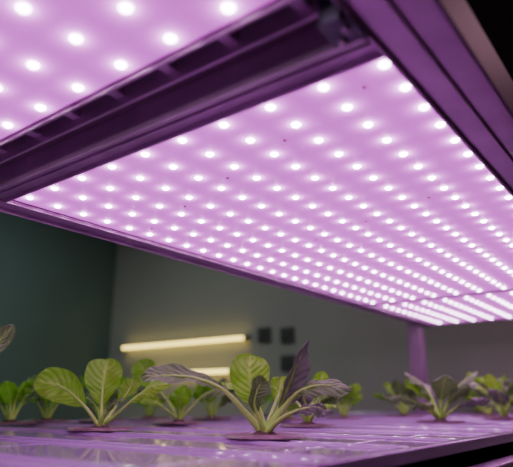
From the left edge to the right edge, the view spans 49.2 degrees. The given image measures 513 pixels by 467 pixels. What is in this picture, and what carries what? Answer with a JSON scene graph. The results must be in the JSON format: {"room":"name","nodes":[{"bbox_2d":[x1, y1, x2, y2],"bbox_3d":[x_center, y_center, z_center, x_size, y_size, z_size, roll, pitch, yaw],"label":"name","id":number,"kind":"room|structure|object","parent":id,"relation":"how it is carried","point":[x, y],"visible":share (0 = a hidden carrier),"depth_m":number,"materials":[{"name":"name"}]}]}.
{"room":"indoor hydroponic farm","nodes":[
{"label":"indoor hydroponic farm","id":0,"kind":"room"},
{"bbox_2d":[0,212,116,420],"bbox_3d":[-3.314,0.437,2.823,0.100,2.900,6.500,-12,-21,35],"label":"wall","id":1,"kind":"structure","parent":0,"point":[57,284],"depth_m":4.82,"materials":[{"name":"teal paint"}]},
{"bbox_2d":[105,244,512,418],"bbox_3d":[1.568,0.527,3.122,7.300,2.900,0.100,-12,-21,35],"label":"wall","id":2,"kind":"structure","parent":0,"point":[157,298],"depth_m":4.22,"materials":[{"name":"grey paint"}]},
{"bbox_2d":[120,335,249,349],"bbox_3d":[-0.636,0.911,4.646,1.430,0.038,0.060,-12,-21,35],"label":"lamp","id":3,"kind":"object","parent":2,"relation":"attached to","point":[244,337],"visible":1,"depth_m":4.56,"materials":[{"name":"grey plastic"}]},
{"bbox_2d":[193,368,229,373],"bbox_3d":[-0.572,1.127,4.530,0.990,0.038,0.060,-12,-21,35],"label":"lamp","id":4,"kind":"object","parent":2,"relation":"attached to","point":[209,371],"visible":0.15,"depth_m":4.33,"materials":[{"name":"grey plastic"}]},
{"bbox_2d":[258,327,270,342],"bbox_3d":[0.053,0.752,4.165,0.110,0.110,0.034,-12,-21,35],"label":"wall socket","id":5,"kind":"object","parent":2,"relation":"attached to","point":[264,333],"visible":1,"depth_m":4.15,"materials":[{"name":"grey plastic"}]},
{"bbox_2d":[280,327,293,342],"bbox_3d":[0.216,0.731,4.042,0.110,0.110,0.034,-12,-21,35],"label":"wall socket","id":6,"kind":"object","parent":2,"relation":"attached to","point":[286,333],"visible":1,"depth_m":4.03,"materials":[{"name":"grey plastic"}]},
{"bbox_2d":[280,354,294,370],"bbox_3d":[0.216,0.919,3.985,0.110,0.110,0.034,-12,-21,35],"label":"wall socket","id":7,"kind":"object","parent":2,"relation":"attached to","point":[286,361],"visible":0.95,"depth_m":3.97,"materials":[{"name":"grey plastic"}]},
{"bbox_2d":[466,0,512,80],"bbox_3d":[-0.397,-1.655,1.075,7.500,0.100,6.600,-12,-21,35],"label":"ceiling","id":8,"kind":"structure","parent":0,"point":[495,17],"depth_m":2.85,"materials":[{"name":"black"}]},
{"bbox_3d":[-0.397,1.217,0.210,7.500,0.100,6.600,-12,-21,35],"label":"floor","id":9,"kind":"structure","parent":0,"visible":0},
{"bbox_2d":[0,0,512,414],"bbox_3d":[0.005,0.349,0.795,0.934,1.900,3.602,-12,-21,35],"label":"rack","id":10,"kind":"object","parent":9,"relation":"on","point":[277,49],"visible":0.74,"depth_m":0.62,"materials":[{"name":"grey"}]},
{"bbox_2d":[0,0,272,138],"bbox_3d":[-0.633,-0.318,0.140,0.686,0.038,1.361,-12,-21,35],"label":"light panel","id":11,"kind":"object","parent":10,"relation":"attached to","point":[54,54],"visible":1,"depth_m":0.53,"materials":[{"name":"grey plastic"}]},
{"bbox_2d":[14,57,512,303],"bbox_3d":[0.260,0.021,1.267,0.686,0.038,1.350,-12,-21,35],"label":"light panel","id":12,"kind":"object","parent":10,"relation":"attached to","point":[350,185],"visible":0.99,"depth_m":0.94,"materials":[{"name":"grey plastic"}]},
{"bbox_2d":[376,291,512,323],"bbox_3d":[0.871,0.253,2.037,0.686,0.038,0.622,-12,-21,35],"label":"light panel","id":13,"kind":"object","parent":10,"relation":"attached to","point":[492,305],"visible":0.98,"depth_m":2.06,"materials":[{"name":"grey plastic"}]},
{"bbox_2d":[0,414,512,466],"bbox_3d":[-0.159,0.884,1.017,1.260,1.004,2.973,-12,-21,35],"label":"tray","id":14,"kind":"object","parent":9,"relation":"on","point":[375,440],"visible":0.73,"depth_m":0.78,"materials":[{"name":"purple"}]},
{"bbox_2d":[0,324,14,352],"bbox_3d":[-0.424,0.194,0.733,0.140,0.152,0.151,-12,-21,35],"label":"seedling","id":15,"kind":"object","parent":14,"relation":"on","point":[7,332],"visible":1,"depth_m":0.76,"materials":[{"name":"green plant"}]},
{"bbox_2d":[0,375,39,423],"bbox_3d":[-0.610,0.414,1.405,0.149,0.118,0.164,-12,-21,35],"label":"seedling","id":16,"kind":"object","parent":14,"relation":"on","point":[10,395],"visible":0.89,"depth_m":1.38,"materials":[{"name":"green plant"}]},
{"bbox_2d":[23,377,83,421],"bbox_3d":[-0.564,0.453,1.538,0.154,0.119,0.158,-12,-21,35],"label":"seedling","id":17,"kind":"object","parent":14,"relation":"on","point":[47,413],"visible":0.45,"depth_m":1.52,"materials":[{"name":"green plant"}]},
{"bbox_2d":[78,375,123,420],"bbox_3d":[-0.461,0.476,1.632,0.160,0.130,0.135,-12,-21,35],"label":"seedling","id":18,"kind":"object","parent":14,"relation":"on","point":[114,395],"visible":0.22,"depth_m":1.61,"materials":[{"name":"green plant"}]},
{"bbox_2d":[34,358,171,430],"bbox_3d":[-0.300,0.310,1.090,0.224,0.136,0.176,-12,-21,35],"label":"seedling","id":19,"kind":"object","parent":14,"relation":"on","point":[102,377],"visible":0.99,"depth_m":1.10,"materials":[{"name":"green plant"}]},
{"bbox_2d":[129,386,169,418],"bbox_3d":[-0.338,0.525,1.780,0.180,0.121,0.159,-12,-21,35],"label":"seedling","id":20,"kind":"object","parent":14,"relation":"on","point":[148,408],"visible":0.33,"depth_m":1.76,"materials":[{"name":"green plant"}]},
{"bbox_2d":[131,358,222,423],"bbox_3d":[-0.205,0.399,1.427,0.196,0.160,0.157,-12,-21,35],"label":"seedling","id":21,"kind":"object","parent":14,"relation":"on","point":[180,398],"visible":0.87,"depth_m":1.41,"materials":[{"name":"green plant"}]},
{"bbox_2d":[191,377,234,418],"bbox_3d":[-0.150,0.535,1.830,0.138,0.131,0.173,8,-19,-25],"label":"seedling","id":22,"kind":"object","parent":14,"relation":"on","point":[211,410],"visible":0.7,"depth_m":1.80,"materials":[{"name":"green plant"}]},
{"bbox_2d":[141,339,352,438],"bbox_3d":[-0.011,0.243,0.885,0.318,0.146,0.151,-1,-17,4],"label":"seedling","id":23,"kind":"object","parent":14,"relation":"on","point":[249,373],"visible":1,"depth_m":0.86,"materials":[{"name":"green plant"}]},
{"bbox_2d":[235,393,273,415],"bbox_3d":[0.009,0.646,2.163,0.156,0.110,0.170,-12,-21,35],"label":"seedling","id":24,"kind":"object","parent":14,"relation":"on","point":[267,397],"visible":0.1,"depth_m":2.15,"materials":[{"name":"green plant"}]},
{"bbox_2d":[268,393,302,420],"bbox_3d":[0.089,0.502,1.681,0.146,0.109,0.135,-12,-21,35],"label":"seedling","id":25,"kind":"object","parent":14,"relation":"on","point":[290,418],"visible":0.08,"depth_m":1.65,"materials":[{"name":"green plant"}]},
{"bbox_2d":[280,371,346,426],"bbox_3d":[0.117,0.369,1.253,0.144,0.117,0.174,7,-18,-22],"label":"seedling","id":26,"kind":"object","parent":14,"relation":"on","point":[325,400],"visible":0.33,"depth_m":1.24,"materials":[{"name":"green plant"}]},
{"bbox_2d":[325,383,363,418],"bbox_3d":[0.284,0.540,1.815,0.139,0.113,0.127,-12,-21,35],"label":"seedling","id":27,"kind":"object","parent":14,"relation":"on","point":[352,397],"visible":0.61,"depth_m":1.79,"materials":[{"name":"green plant"}]},
{"bbox_2d":[373,379,421,416],"bbox_3d":[0.547,0.615,2.095,0.216,0.132,0.175,-1,-17,3],"label":"seedling","id":28,"kind":"object","parent":14,"relation":"on","point":[396,388],"visible":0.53,"depth_m":2.07,"materials":[{"name":"green plant"}]},
{"bbox_2d":[387,370,490,422],"bbox_3d":[0.474,0.433,1.491,0.283,0.132,0.195,3,-17,-11],"label":"seedling","id":29,"kind":"object","parent":14,"relation":"on","point":[444,386],"visible":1,"depth_m":1.46,"materials":[{"name":"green plant"}]},
{"bbox_2d":[460,372,511,416],"bbox_3d":[0.831,0.594,2.073,0.234,0.158,0.130,-12,-21,35],"label":"seedling","id":30,"kind":"object","parent":14,"relation":"on","point":[479,381],"visible":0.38,"depth_m":2.04,"materials":[{"name":"green plant"}]},
{"bbox_2d":[476,373,512,418],"bbox_3d":[0.777,0.517,1.781,0.167,0.137,0.215,-12,-21,35],"label":"seedling","id":31,"kind":"object","parent":14,"relation":"on","point":[496,387],"visible":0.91,"depth_m":1.76,"materials":[{"name":"green plant"}]},
{"bbox_2d":[333,411,512,415],"bbox_3d":[1.045,1.341,2.537,1.260,1.004,0.858,-12,-21,35],"label":"table","id":32,"kind":"object","parent":9,"relation":"on","point":[369,412],"visible":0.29,"depth_m":2.77,"materials":[{"name":"purple"}]},
{"bbox_2d":[461,397,479,412],"bbox_3d":[1.141,0.855,2.907,0.231,0.140,0.174,-5,-18,17],"label":"seedling","id":33,"kind":"object","parent":32,"relation":"on","point":[476,409],"visible":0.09,"depth_m":2.87,"materials":[{"name":"green plant"}]},
{"bbox_2d":[464,384,497,413],"bbox_3d":[1.009,0.729,2.533,0.236,0.164,0.182,-5,-17,16],"label":"seedling","id":34,"kind":"object","parent":32,"relation":"on","point":[471,393],"visible":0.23,"depth_m":2.51,"materials":[{"name":"green plant"}]}
]}

